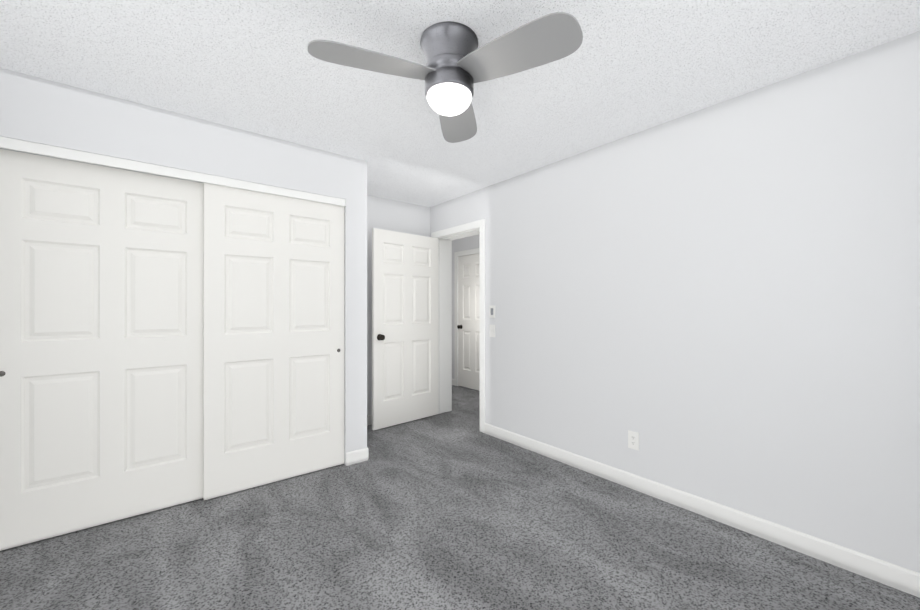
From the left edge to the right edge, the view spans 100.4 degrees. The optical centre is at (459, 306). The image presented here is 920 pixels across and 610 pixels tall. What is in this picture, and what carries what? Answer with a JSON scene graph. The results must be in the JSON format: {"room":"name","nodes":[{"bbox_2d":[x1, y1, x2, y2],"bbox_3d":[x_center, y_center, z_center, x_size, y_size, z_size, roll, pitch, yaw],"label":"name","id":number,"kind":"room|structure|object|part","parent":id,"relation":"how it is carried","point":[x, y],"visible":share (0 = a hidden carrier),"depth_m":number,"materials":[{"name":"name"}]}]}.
{"room":"empty bedroom","nodes":[
{"label":"empty bedroom","id":0,"kind":"room"},
{"bbox_2d":[0,68,366,464],"bbox_3d":[-1.584,0.030,2.552,2.018,2.440,0.120,0,0,-39],"label":"wall","id":1,"kind":"structure","parent":0,"point":[34,109],"depth_m":2.47,"materials":[{"name":"white paint"}]},
{"bbox_2d":[0,149,203,550],"bbox_3d":[-2.019,0.219,2.228,0.929,2.045,0.038,0,0,-39],"label":"closet door","id":2,"kind":"structure","parent":1,"relation":"in","point":[101,336],"depth_m":2.18,"materials":[{"name":"white paint"}]},
{"bbox_2d":[0,136,345,206],"bbox_3d":[-1.624,-0.823,2.459,1.838,0.055,0.016,0,0,-39],"label":"trim","id":3,"kind":"structure","parent":1,"relation":"attached to","point":[47,150],"depth_m":2.29,"materials":[{"name":"white paint"}]},
{"bbox_2d":[203,183,343,499],"bbox_3d":[-1.290,0.220,2.762,0.929,2.045,0.038,0,0,-39],"label":"closet door","id":4,"kind":"structure","parent":1,"relation":"in","point":[273,351],"depth_m":2.71,"materials":[{"name":"white paint"}]},
{"bbox_2d":[346,448,367,465],"bbox_3d":[-0.826,1.201,3.073,0.180,0.100,0.013,0,0,-39],"label":"baseboard","id":5,"kind":"structure","parent":1,"relation":"attached to","point":[357,456],"depth_m":3.07,"materials":[{"name":"white paint"}]},
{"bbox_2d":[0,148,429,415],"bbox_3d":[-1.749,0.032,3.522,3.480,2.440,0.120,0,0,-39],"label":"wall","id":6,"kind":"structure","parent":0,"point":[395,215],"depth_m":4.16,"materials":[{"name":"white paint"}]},
{"bbox_2d":[367,415,371,424],"bbox_3d":[-0.818,1.203,4.183,1.197,0.100,0.013,0,0,-39],"label":"baseboard","id":7,"kind":"structure","parent":6,"relation":"attached to","point":[369,419],"depth_m":4.06,"materials":[{"name":"white paint"}]},
{"bbox_2d":[0,385,919,609],"bbox_3d":[-0.475,1.276,2.979,4.790,0.050,6.140,0,0,-39],"label":"floor","id":8,"kind":"structure","parent":0,"point":[455,508],"depth_m":1.97,"materials":[{"name":"carpet"}]},
{"bbox_2d":[0,0,919,206],"bbox_3d":[-0.475,-1.214,2.983,4.790,0.050,6.140,0,0,-39],"label":"ceiling","id":9,"kind":"structure","parent":0,"point":[627,68],"depth_m":1.88,"materials":[{"name":"white paint"}]},
{"bbox_2d":[308,12,582,142],"bbox_3d":[-0.060,-1.032,1.641,1.033,0.317,1.038,0,0,-39],"label":"ceiling fan","id":10,"kind":"object","parent":9,"relation":"hanging from","point":[456,67],"visible":1,"depth_m":1.61,"materials":[{"name":"silver metal"}]},
{"bbox_3d":[-0.048,-0.914,1.729,0.205,0.080,0.205,0,0,-39],"label":"glass","id":11,"kind":"part","parent":10,"relation":"part of","materials":[{"name":"white glass"}]},
{"bbox_2d":[452,234,479,378],"bbox_3d":[-0.051,0.036,6.182,0.120,2.440,1.680,0,0,-39],"label":"wall","id":12,"kind":"structure","parent":0,"point":[454,245],"depth_m":6.09,"materials":[{"name":"white paint"}]},
{"bbox_2d":[454,248,479,385],"bbox_3d":[0.234,0.193,5.814,0.138,2.125,0.860,0,0,-39],"label":"door frame","id":13,"kind":"structure","parent":12,"relation":"attached to","point":[466,252],"depth_m":6.07,"materials":[{"name":"white paint"}]},
{"bbox_2d":[457,253,479,390],"bbox_3d":[0.209,0.226,5.794,0.169,2.030,0.704,0,0,-39],"label":"hall door","id":14,"kind":"structure","parent":12,"relation":"in","point":[468,326],"depth_m":5.86,"materials":[{"name":"white paint"}]},
{"bbox_2d":[430,31,919,572],"bbox_3d":[1.018,0.031,3.032,0.220,2.440,4.350,0,0,-39],"label":"wall","id":15,"kind":"structure","parent":0,"point":[719,303],"depth_m":2.15,"materials":[{"name":"white paint"}]},
{"bbox_2d":[372,228,437,429],"bbox_3d":[-0.569,0.224,4.150,0.856,2.030,0.169,0,0,-44],"label":"entry door","id":16,"kind":"structure","parent":15,"relation":"in","point":[404,327],"depth_m":4.10,"materials":[{"name":"white paint"}]},
{"bbox_2d":[431,219,484,432],"bbox_3d":[0.048,0.190,4.238,0.254,2.125,0.925,0,0,-39],"label":"door frame","id":17,"kind":"structure","parent":15,"relation":"attached to","point":[445,237],"depth_m":4.50,"materials":[{"name":"white paint"}]},
{"bbox_2d":[489,325,494,336],"bbox_3d":[0.309,0.234,3.720,0.021,0.119,0.074,0,0,-39],"label":"light switch","id":18,"kind":"object","parent":15,"relation":"attached to","point":[491,330],"visible":1,"depth_m":3.72,"materials":[{"name":"white plastic"}]},
{"bbox_2d":[489,306,494,317],"bbox_3d":[0.313,0.047,3.723,0.012,0.119,0.074,0,0,-39],"label":"light switch","id":19,"kind":"object","parent":15,"relation":"attached to","point":[491,311],"visible":1,"depth_m":3.72,"materials":[{"name":"white plastic"}]},
{"bbox_2d":[628,430,638,450],"bbox_3d":[1.190,0.916,2.630,0.012,0.119,0.074,0,0,-39],"label":"electrical outlet","id":20,"kind":"object","parent":15,"relation":"attached to","point":[633,439],"visible":1,"depth_m":2.62,"materials":[{"name":"white plastic"}]},
{"bbox_2d":[484,423,919,597],"bbox_3d":[1.227,1.200,2.583,0.013,0.100,3.150,0,0,-39],"label":"baseboard","id":21,"kind":"structure","parent":15,"relation":"attached to","point":[900,578],"depth_m":2.13,"materials":[{"name":"white paint"}]}
]}

